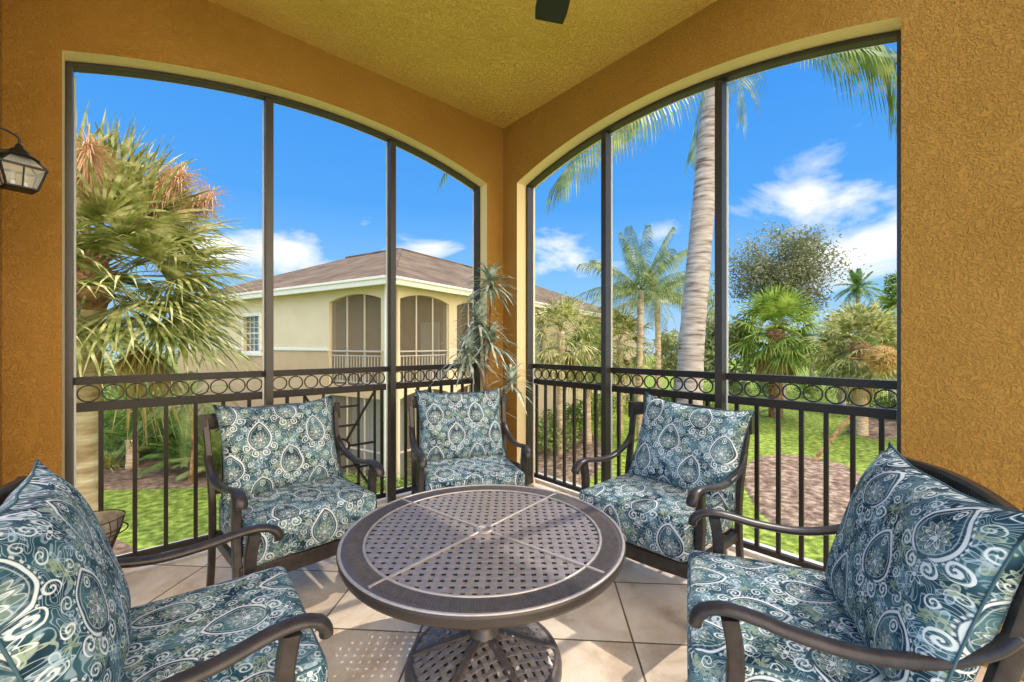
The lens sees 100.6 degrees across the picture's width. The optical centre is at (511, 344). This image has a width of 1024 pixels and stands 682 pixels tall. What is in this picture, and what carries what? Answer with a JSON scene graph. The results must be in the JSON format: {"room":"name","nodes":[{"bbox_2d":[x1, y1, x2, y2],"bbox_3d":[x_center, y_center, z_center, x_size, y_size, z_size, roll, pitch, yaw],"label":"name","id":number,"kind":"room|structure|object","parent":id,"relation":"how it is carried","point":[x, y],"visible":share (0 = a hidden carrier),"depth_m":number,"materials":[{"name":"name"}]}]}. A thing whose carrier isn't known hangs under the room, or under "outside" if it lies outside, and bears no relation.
{"room":"screened balcony","nodes":[
{"label":"screened balcony","id":0,"kind":"room"},
{"bbox_2d":[0,0,1,485],"bbox_3d":[-2.211,-0.455,1.662,0.200,3.410,1.060,0,0,-41],"label":"wall","id":1,"kind":"structure","parent":0,"point":[0,0],"depth_m":1.90,"materials":[{"name":"orange paint"}]},
{"bbox_2d":[0,127,48,194],"bbox_3d":[-1.871,-0.695,1.569,0.134,0.222,0.194,0,0,29],"label":"wall lantern","id":2,"kind":"object","parent":1,"relation":"attached to","point":[17,153],"visible":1,"depth_m":1.60,"materials":[{"name":"black metal"}]},
{"bbox_2d":[2,0,502,485],"bbox_3d":[-1.149,-0.455,3.063,3.243,3.410,0.215,0,0,-41],"label":"wall","id":3,"kind":"structure","parent":0,"point":[202,39],"depth_m":2.10,"materials":[{"name":"orange paint"}]},
{"bbox_2d":[117,486,410,569],"bbox_3d":[-1.403,1.238,3.134,3.500,0.030,0.170,0,0,-41],"label":"trim","id":4,"kind":"structure","parent":3,"relation":"attached to","point":[382,500],"depth_m":3.35,"materials":[{"name":"beige paint"}]},
{"bbox_2d":[65,61,479,557],"bbox_3d":[-1.291,-0.185,3.001,2.573,2.870,0.112,0,0,-41],"label":"window","id":5,"kind":"structure","parent":3,"relation":"in","point":[269,100],"depth_m":2.70,"materials":[{"name":"brown metal"}]},
{"bbox_2d":[209,0,716,127],"bbox_3d":[-0.361,-2.080,1.861,3.100,0.240,2.680,0,0,-41],"label":"ceiling","id":6,"kind":"structure","parent":0,"point":[491,61],"depth_m":2.71,"materials":[{"name":"paint"}]},
{"bbox_2d":[535,0,569,23],"bbox_3d":[0.250,-1.736,1.339,1.297,0.447,1.239,0,0,-41],"label":"ceiling fan","id":7,"kind":"object","parent":6,"relation":"hanging from","point":[554,11],"visible":1,"depth_m":1.96,"materials":[{"name":"black metal"}]},
{"bbox_2d":[510,460,519,468],"bbox_3d":[-0.101,1.100,3.360,0.340,0.300,0.340,0,0,-41],"label":"pot","id":8,"kind":"object","parent":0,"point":[517,464],"depth_m":3.42,"materials":[{"name":"brown metal"}]},
{"bbox_2d":[122,482,1022,681],"bbox_3d":[0.022,1.400,1.345,3.740,0.300,4.500,0,0,-41],"label":"floor","id":9,"kind":"structure","parent":0,"point":[635,630],"depth_m":1.91,"materials":[{"name":"tile"}]},
{"bbox_2d":[93,509,128,548],"bbox_3d":[-1.835,1.003,1.846,0.255,0.491,0.260,0,0,-41],"label":"planter","id":10,"kind":"object","parent":9,"relation":"on","point":[111,522],"visible":0.23,"depth_m":1.90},
{"bbox_2d":[0,459,333,681],"bbox_3d":[-0.899,0.783,1.081,0.684,0.943,0.730,0,0,-38],"label":"armchair","id":11,"kind":"object","parent":9,"relation":"on","point":[66,614],"visible":1,"depth_m":0.97,"materials":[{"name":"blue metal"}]},
{"bbox_2d":[0,461,131,681],"bbox_3d":[-1.042,0.564,0.971,0.192,0.529,0.626,-22,13,-36],"label":"pillow","id":12,"kind":"object","parent":11,"relation":"on","point":[66,612],"depth_m":0.84,"materials":[{"name":"fabric"}]},
{"bbox_2d":[119,566,327,681],"bbox_3d":[-0.855,0.861,1.115,0.572,0.201,0.598,0,0,-38],"label":"seat cushion","id":13,"kind":"object","parent":11,"relation":"on","point":[172,635],"depth_m":1.14,"materials":[{"name":"fabric"}]},
{"bbox_2d":[199,395,384,586],"bbox_3d":[-1.156,0.781,2.259,0.684,0.946,0.730,0,0,44],"label":"armchair","id":14,"kind":"object","parent":9,"relation":"on","point":[282,467],"visible":0.94,"depth_m":2.18,"materials":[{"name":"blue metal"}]},
{"bbox_2d":[213,395,341,508],"bbox_3d":[-1.290,0.566,2.390,0.626,0.529,0.189,0,-18,-46],"label":"pillow","id":15,"kind":"object","parent":14,"relation":"on","point":[267,449],"depth_m":2.30,"materials":[{"name":"fabric"}]},
{"bbox_2d":[219,476,375,564],"bbox_3d":[-1.116,0.861,2.220,0.572,0.201,0.598,0,0,44],"label":"seat cushion","id":16,"kind":"object","parent":14,"relation":"on","point":[312,513],"depth_m":2.06,"materials":[{"name":"fabric"}]},
{"bbox_2d":[407,387,531,494],"bbox_3d":[-0.301,0.782,2.821,0.730,0.945,0.684,0,0,-18],"label":"armchair","id":17,"kind":"object","parent":9,"relation":"on","point":[463,441],"visible":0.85,"depth_m":2.88,"materials":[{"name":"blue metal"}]},
{"bbox_2d":[415,387,505,460],"bbox_3d":[-0.358,0.565,2.997,0.626,0.529,0.192,0,-18,-18],"label":"pillow","id":18,"kind":"object","parent":17,"relation":"on","point":[454,426],"depth_m":2.92,"materials":[{"name":"fabric"}]},
{"bbox_2d":[425,455,524,490],"bbox_3d":[-0.284,0.861,2.768,0.598,0.201,0.572,0,0,-18],"label":"seat cushion","id":19,"kind":"object","parent":17,"relation":"on","point":[448,470],"depth_m":2.59,"materials":[{"name":"fabric"}]},
{"bbox_2d":[336,484,625,681],"bbox_3d":[-0.108,0.983,1.663,1.072,0.535,1.072,0,0,25],"label":"patio table","id":20,"kind":"object","parent":9,"relation":"on","point":[480,566],"visible":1,"depth_m":1.52,"materials":[{"name":"metal"}]},
{"bbox_2d":[428,262,539,468],"bbox_3d":[-0.168,0.299,3.262,0.873,1.902,0.749,0,0,-41],"label":"dracaena","id":21,"kind":"object","parent":9,"relation":"on","point":[468,346],"visible":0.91,"depth_m":3.30,"materials":[{"name":"green plant"}]},
{"bbox_2d":[571,392,754,578],"bbox_3d":[0.805,0.772,2.285,0.686,0.964,0.750,0,0,-43],"label":"armchair","id":22,"kind":"object","parent":9,"relation":"on","point":[687,459],"visible":0.92,"depth_m":2.19,"materials":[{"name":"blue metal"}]},
{"bbox_2d":[579,473,732,561],"bbox_3d":[0.757,0.861,2.254,0.572,0.201,0.598,0,0,-43],"label":"seat cushion","id":23,"kind":"object","parent":22,"relation":"on","point":[652,513],"depth_m":2.06,"materials":[{"name":"fabric"}]},
{"bbox_2d":[628,393,753,512],"bbox_3d":[0.967,0.565,2.377,0.192,0.529,0.626,24,-12,-41],"label":"pillow","id":24,"kind":"object","parent":22,"relation":"on","point":[681,447],"depth_m":2.26,"materials":[{"name":"fabric"}]},
{"bbox_2d":[687,441,1023,681],"bbox_3d":[0.875,0.781,1.227,0.686,0.945,0.752,0,0,22],"label":"armchair","id":25,"kind":"object","parent":9,"relation":"on","point":[921,580],"visible":1,"depth_m":1.01,"materials":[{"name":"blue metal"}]},
{"bbox_2d":[687,551,886,681],"bbox_3d":[0.827,0.861,1.258,0.572,0.201,0.598,0,0,22],"label":"seat cushion","id":26,"kind":"object","parent":25,"relation":"on","point":[800,597],"depth_m":1.17,"materials":[{"name":"fabric"}]},
{"bbox_2d":[826,443,1023,681],"bbox_3d":[1.025,0.566,1.101,0.191,0.529,0.626,19,7,21],"label":"pillow","id":27,"kind":"object","parent":25,"relation":"on","point":[925,563],"depth_m":0.93,"materials":[{"name":"fabric"}]},
{"bbox_2d":[503,0,1023,681],"bbox_3d":[1.153,-0.455,2.600,0.220,3.410,3.507,0,0,-41],"label":"wall","id":28,"kind":"structure","parent":0,"point":[962,61],"depth_m":1.76,"materials":[{"name":"orange paint"}]},
{"bbox_2d":[535,472,822,566],"bbox_3d":[1.517,1.238,2.514,0.170,0.030,4.600,0,0,-41],"label":"trim","id":29,"kind":"structure","parent":28,"relation":"attached to","point":[747,552],"depth_m":2.54,"materials":[{"name":"beige paint"}]},
{"bbox_2d":[526,30,900,571],"bbox_3d":[0.981,-0.185,2.874,0.111,2.870,2.487,0,0,-41],"label":"window","id":30,"kind":"structure","parent":28,"relation":"in","point":[719,82],"depth_m":2.53,"materials":[{"name":"brown metal"}]},
{"label":"outside","id":31,"kind":"structure","parent":0,"visible":0},
{"bbox_2d":[104,357,896,562],"bbox_3d":[-9.238,4.250,71.517,200.000,0.001,200.000,0,0,-41],"label":"ground","id":32,"kind":"structure","parent":31,"point":[150,502],"depth_m":14.51,"materials":[{"name":"green plant"}]},
{"bbox_2d":[104,358,111,375],"bbox_3d":[-21.334,1.720,19.895,4.481,5.274,4.983,0,0,28],"label":"broadleaf tree","id":33,"kind":"object","parent":32,"relation":"on","point":[105,363],"visible":0.02,"depth_m":21.24,"materials":[{"name":"green plant"}]},
{"bbox_2d":[112,539,131,555],"bbox_3d":[-7.859,4.235,8.175,3.385,0.070,1.201,0,0,42],"label":"mulch bed","id":34,"kind":"object","parent":32,"relation":"on","point":[119,548],"visible":0.08,"depth_m":8.77,"materials":[{"name":"soil"}]},
{"bbox_2d":[104,330,164,415],"bbox_3d":[-22.838,1.607,23.835,4.709,5.500,4.664,0,0,-2],"label":"broadleaf tree","id":35,"kind":"object","parent":32,"relation":"on","point":[120,344],"visible":0.08,"depth_m":23.88,"materials":[{"name":"green plant"}]},
{"bbox_2d":[112,347,177,394],"bbox_3d":[-22.200,2.238,26.699,4.562,4.239,4.871,0,0,-41],"label":"broadleaf tree","id":36,"kind":"object","parent":32,"relation":"on","point":[163,351],"visible":0.1,"depth_m":25.92,"materials":[{"name":"green plant"}]},
{"bbox_2d":[104,450,220,489],"bbox_3d":[-12.007,4.235,16.264,16.757,0.070,8.182,0,0,9],"label":"mulch bed","id":37,"kind":"object","parent":32,"relation":"on","point":[118,480],"visible":0.12,"depth_m":13.47,"materials":[{"name":"soil"}]},
{"bbox_2d":[104,450,125,469],"bbox_3d":[-13.717,3.910,14.597,1.847,0.784,2.012,0,0,26],"label":"spiky grass","id":38,"kind":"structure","parent":37,"relation":"on","point":[108,462],"depth_m":14.57,"materials":[{"name":"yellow plant"}]},
{"bbox_2d":[104,411,130,451],"bbox_3d":[-15.358,3.189,16.424,3.747,1.961,3.945,0,0,-41],"label":"areca palm","id":39,"kind":"object","parent":37,"relation":"on","point":[108,430],"visible":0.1,"depth_m":16.20,"materials":[{"name":"green plant"}]},
{"bbox_2d":[104,406,183,457],"bbox_3d":[-13.751,3.057,15.884,4.155,2.196,4.367,0,0,-41],"label":"areca palm","id":40,"kind":"object","parent":37,"relation":"on","point":[148,428],"visible":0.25,"depth_m":15.57,"materials":[{"name":"green plant"}]},
{"bbox_2d":[104,373,198,468],"bbox_3d":[-13.058,2.505,14.748,4.957,3.611,4.748,0,0,-41],"label":"palm","id":41,"kind":"object","parent":37,"relation":"on","point":[110,413],"visible":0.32,"depth_m":14.44,"materials":[{"name":"green plant"}]},
{"bbox_2d":[105,405,206,458],"bbox_3d":[-13.231,3.135,16.584,3.871,2.044,4.104,0,0,-22],"label":"areca palm","id":42,"kind":"object","parent":37,"relation":"on","point":[160,423],"visible":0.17,"depth_m":15.82,"materials":[{"name":"green plant"}]},
{"bbox_2d":[128,413,220,478],"bbox_3d":[-11.230,3.266,14.869,3.233,1.804,3.206,0,0,-20],"label":"areca palm","id":43,"kind":"object","parent":37,"relation":"on","point":[174,443],"visible":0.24,"depth_m":14.40,"materials":[{"name":"green plant"}]},
{"bbox_2d":[111,356,239,482],"bbox_3d":[-9.833,2.306,13.039,3.639,3.998,3.759,0,0,-41],"label":"date palm","id":44,"kind":"object","parent":37,"relation":"on","point":[190,478],"visible":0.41,"depth_m":12.98,"materials":[{"name":"green plant"}]},
{"bbox_2d":[171,429,220,480],"bbox_3d":[-9.619,3.463,14.135,2.689,1.456,2.572,0,0,19],"label":"areca palm","id":45,"kind":"object","parent":37,"relation":"on","point":[215,438],"visible":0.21,"depth_m":13.82,"materials":[{"name":"green plant"}]},
{"bbox_2d":[76,99,261,510],"bbox_3d":[-5.739,0.516,5.760,4.531,7.572,4.472,0,0,43],"label":"palm","id":46,"kind":"object","parent":32,"relation":"on","point":[149,214],"visible":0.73,"depth_m":5.63,"materials":[{"name":"green plant"}]},
{"bbox_2d":[343,470,360,483],"bbox_3d":[-4.590,3.826,11.439,1.008,0.974,0.998,0,0,-25],"label":"shrub","id":47,"kind":"object","parent":32,"relation":"on","point":[345,476],"visible":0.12,"depth_m":11.38,"materials":[{"name":"green plant"}]},
{"bbox_2d":[354,470,385,491],"bbox_3d":[-3.673,3.754,11.062,0.890,0.996,0.728,0,0,-4],"label":"shrub","id":48,"kind":"object","parent":32,"relation":"on","point":[363,482],"visible":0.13,"depth_m":11.03,"materials":[{"name":"green plant"}]},
{"bbox_2d":[376,473,403,492],"bbox_3d":[-3.092,3.776,11.025,0.899,0.998,0.801,0,0,-13],"label":"shrub","id":49,"kind":"object","parent":32,"relation":"on","point":[401,485],"visible":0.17,"depth_m":10.97,"materials":[{"name":"green plant"}]},
{"bbox_2d":[396,474,410,487],"bbox_3d":[-2.644,3.789,11.136,1.085,0.926,0.796,0,0,8],"label":"shrub","id":50,"kind":"object","parent":32,"relation":"on","point":[409,482],"visible":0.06,"depth_m":11.08,"materials":[{"name":"green plant"}]},
{"bbox_2d":[177,248,645,488],"bbox_3d":[-2.838,-0.460,27.361,15.732,9.420,27.647,0,0,31],"label":"building","id":51,"kind":"structure","parent":32,"relation":"on","point":[331,314],"depth_m":14.07,"materials":[{"name":"beige paint"}]},
{"bbox_2d":[538,429,600,484],"bbox_3d":[2.295,4.235,16.837,2.702,0.070,10.732,0,0,14],"label":"mulch bed","id":52,"kind":"object","parent":32,"relation":"on","point":[590,447],"visible":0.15,"depth_m":15.59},
{"bbox_2d":[538,413,581,451],"bbox_3d":[1.662,3.439,16.745,2.579,1.680,2.701,0,0,-17],"label":"shrub","id":53,"kind":"object","parent":52,"relation":"on","point":[540,423],"visible":0.47,"depth_m":16.36,"materials":[{"name":"green plant"}]},
{"bbox_2d":[540,397,593,434],"bbox_3d":[2.817,3.419,20.104,2.690,1.889,2.356,0,0,-41],"label":"shrub","id":54,"kind":"object","parent":52,"relation":"on","point":[569,412],"visible":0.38,"depth_m":19.69,"materials":[{"name":"green plant"}]},
{"bbox_2d":[535,290,600,455],"bbox_3d":[1.882,1.069,16.210,3.599,6.462,3.633,0,0,-41],"label":"palm","id":55,"kind":"object","parent":52,"relation":"on","point":[565,310],"visible":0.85,"depth_m":16.15,"materials":[{"name":"green plant"}]},
{"bbox_2d":[556,318,623,443],"bbox_3d":[3.261,1.544,18.178,3.167,5.517,3.198,0,0,-15],"label":"palm","id":56,"kind":"object","parent":52,"relation":"on","point":[596,331],"visible":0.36,"depth_m":17.94,"materials":[{"name":"green plant"}]},
{"bbox_2d":[582,391,615,422],"bbox_3d":[4.818,3.304,23.033,1.943,1.900,2.494,0,0,-41],"label":"shrub","id":57,"kind":"object","parent":32,"relation":"on","point":[592,395],"visible":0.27,"depth_m":22.64,"materials":[{"name":"green plant"}]},
{"bbox_2d":[591,303,665,435],"bbox_3d":[5.001,1.142,20.072,4.058,6.319,3.993,0,0,-41],"label":"palm","id":58,"kind":"object","parent":32,"relation":"on","point":[625,322],"visible":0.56,"depth_m":19.47,"materials":[{"name":"green plant"}]},
{"bbox_2d":[623,393,635,410],"bbox_3d":[8.323,3.458,26.945,2.961,1.751,2.099,0,0,-29],"label":"shrub","id":59,"kind":"object","parent":32,"relation":"on","point":[626,399],"visible":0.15,"depth_m":26.91,"materials":[{"name":"green plant"}]},
{"bbox_2d":[571,225,714,439],"bbox_3d":[6.118,-0.596,19.037,7.142,9.807,7.179,0,0,-41],"label":"coconut palm","id":60,"kind":"object","parent":32,"relation":"on","point":[646,284],"visible":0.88,"depth_m":18.79,"materials":[{"name":"green plant"}]},
{"bbox_2d":[653,387,671,401],"bbox_3d":[9.649,3.432,25.986,2.678,1.679,2.739,0,0,-41],"label":"shrub","id":61,"kind":"object","parent":32,"relation":"on","point":[664,398],"visible":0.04,"depth_m":25.73,"materials":[{"name":"green plant"}]},
{"bbox_2d":[613,247,714,396],"bbox_3d":[8.485,-0.771,24.925,6.441,10.161,6.573,0,0,31],"label":"coconut palm","id":62,"kind":"object","parent":32,"relation":"on","point":[657,336],"visible":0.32,"depth_m":24.93,"materials":[{"name":"green plant"}]},
{"bbox_2d":[437,45,896,405],"bbox_3d":[5.788,-4.777,7.789,12.806,18.164,6.759,0,0,7],"label":"coconut palm","id":63,"kind":"object","parent":32,"relation":"on","point":[691,346],"visible":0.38,"depth_m":7.41,"materials":[{"name":"plant"}]},
{"bbox_2d":[644,327,714,388],"bbox_3d":[12.427,1.567,30.474,5.714,5.578,4.936,0,0,-41],"label":"broadleaf tree","id":64,"kind":"object","parent":32,"relation":"on","point":[667,347],"visible":0.38,"depth_m":30.01,"materials":[{"name":"green plant"}]},
{"bbox_2d":[703,384,714,406],"bbox_3d":[10.831,3.282,24.050,2.581,2.104,2.630,0,0,-41],"label":"shrub","id":65,"kind":"object","parent":32,"relation":"on","point":[712,404],"visible":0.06,"depth_m":23.95,"materials":[{"name":"green plant"}]},
{"bbox_2d":[704,284,756,395],"bbox_3d":[13.550,0.228,27.277,4.546,8.253,4.774,0,0,-41],"label":"broadleaf tree","id":66,"kind":"object","parent":32,"relation":"on","point":[709,360],"visible":0.43,"depth_m":26.54,"materials":[{"name":"green plant"}]},
{"bbox_2d":[728,381,752,396],"bbox_3d":[17.599,3.478,33.218,2.870,1.554,2.397,0,0,-41],"label":"shrub","id":67,"kind":"object","parent":32,"relation":"on","point":[743,393],"visible":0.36,"depth_m":32.91,"materials":[{"name":"green plant"}]},
{"bbox_2d":[707,319,798,381],"bbox_3d":[22.394,0.714,40.403,7.013,7.282,8.038,0,0,-5],"label":"broadleaf tree","id":68,"kind":"object","parent":32,"relation":"on","point":[756,332],"visible":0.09,"depth_m":38.77,"materials":[{"name":"green plant"}]},
{"bbox_2d":[754,381,786,394],"bbox_3d":[21.254,3.405,34.947,2.684,1.698,2.377,0,0,-41],"label":"shrub","id":69,"kind":"object","parent":32,"relation":"on","point":[766,389],"visible":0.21,"depth_m":34.96,"materials":[{"name":"green plant"}]},
{"bbox_2d":[728,281,830,417],"bbox_3d":[15.484,0.252,24.993,5.938,8.105,5.869,0,0,-41],"label":"palm","id":70,"kind":"object","parent":32,"relation":"on","point":[777,359],"visible":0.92,"depth_m":24.26,"materials":[{"name":"green plant"}]},
{"bbox_2d":[712,219,871,399],"bbox_3d":[18.450,-2.048,29.001,7.958,12.802,7.902,0,0,-17],"label":"broadleaf tree","id":71,"kind":"object","parent":32,"relation":"on","point":[763,271],"visible":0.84,"depth_m":27.82,"materials":[{"name":"green plant"}]},
{"bbox_2d":[744,455,861,526],"bbox_3d":[8.629,4.235,13.064,8.308,0.070,3.768,0,0,-41],"label":"mulch bed","id":72,"kind":"object","parent":32,"relation":"on","point":[839,474],"visible":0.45,"depth_m":12.35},
{"bbox_2d":[811,416,849,461],"bbox_3d":[11.927,3.515,15.857,2.560,1.574,0.090,0,0,-26],"label":"brace","id":73,"kind":"object","parent":72,"relation":"on","point":[847,419],"visible":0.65,"depth_m":15.89,"materials":[{"name":"brown wood"}]},
{"bbox_2d":[791,375,824,397],"bbox_3d":[23.619,3.312,34.047,1.952,1.956,2.425,0,0,-41],"label":"shrub","id":74,"kind":"object","parent":32,"relation":"on","point":[808,390],"visible":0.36,"depth_m":33.79,"materials":[{"name":"green plant"}]},
{"bbox_2d":[785,301,852,392],"bbox_3d":[27.087,0.083,38.598,7.809,8.543,7.237,0,0,-41],"label":"broadleaf tree","id":75,"kind":"object","parent":32,"relation":"on","point":[797,327],"visible":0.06,"depth_m":37.86,"materials":[{"name":"green plant"}]},
{"bbox_2d":[806,305,876,404],"bbox_3d":[22.769,0.778,29.302,5.010,7.153,4.881,0,0,-41],"label":"broadleaf tree","id":76,"kind":"object","parent":32,"relation":"on","point":[835,354],"visible":0.1,"depth_m":29.32,"materials":[{"name":"green plant"}]},
{"bbox_2d":[829,389,873,404],"bbox_3d":[24.041,3.431,29.958,2.379,1.646,2.136,0,0,12],"label":"shrub","id":77,"kind":"object","parent":32,"relation":"on","point":[847,399],"visible":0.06,"depth_m":30.31,"materials":[{"name":"green plant"}]},
{"bbox_2d":[832,268,883,305],"bbox_3d":[27.756,-0.946,33.951,3.345,10.493,3.481,0,0,6],"label":"coconut palm","id":78,"kind":"object","parent":32,"relation":"on","point":[858,288],"visible":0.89,"depth_m":33.88,"materials":[{"name":"green plant"}]},
{"bbox_2d":[846,417,896,438],"bbox_3d":[19.990,4.235,23.212,2.311,0.070,11.005,0,0,42],"label":"mulch bed","id":79,"kind":"object","parent":32,"relation":"on","point":[873,423],"visible":0.33,"depth_m":21.38,"materials":[{"name":"brown wood"}]},
{"bbox_2d":[798,297,896,436],"bbox_3d":[16.455,0.985,20.098,5.004,6.643,5.085,0,0,14],"label":"palm","id":80,"kind":"object","parent":79,"relation":"on","point":[872,323],"visible":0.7,"depth_m":19.68,"materials":[{"name":"green plant"}]},
{"bbox_2d":[846,344,896,374],"bbox_3d":[15.229,0.592,17.675,1.396,1.282,1.763,0,0,1],"label":"fronds","id":81,"kind":"object","parent":80,"relation":"attached to","point":[889,361],"visible":0.9,"depth_m":17.31,"materials":[{"name":"yellow plant"}]},
{"bbox_2d":[855,270,896,346],"bbox_3d":[21.567,-0.015,22.961,5.524,8.638,5.343,0,0,-14],"label":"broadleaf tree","id":82,"kind":"object","parent":79,"relation":"on","point":[885,301],"visible":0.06,"depth_m":23.19,"materials":[{"name":"green plant"}]},
{"bbox_2d":[868,391,896,419],"bbox_3d":[21.450,3.422,23.988,2.652,1.757,2.199,0,0,-10],"label":"shrub","id":83,"kind":"object","parent":79,"relation":"on","point":[886,404],"visible":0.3,"depth_m":23.83,"materials":[{"name":"green plant"}]},
{"bbox_2d":[882,273,896,302],"bbox_3d":[20.245,0.213,22.090,2.432,8.279,1.837,0,0,-41],"label":"broadleaf tree","id":84,"kind":"object","parent":79,"relation":"on","point":[892,290],"visible":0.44,"depth_m":21.96,"materials":[{"name":"green plant"}]},
{"bbox_2d":[849,302,896,400],"bbox_3d":[27.377,0.543,30.619,5.587,7.622,5.175,0,0,-27],"label":"broadleaf tree","id":85,"kind":"object","parent":32,"relation":"on","point":[869,302],"visible":0.02,"depth_m":30.41,"materials":[{"name":"green plant"}]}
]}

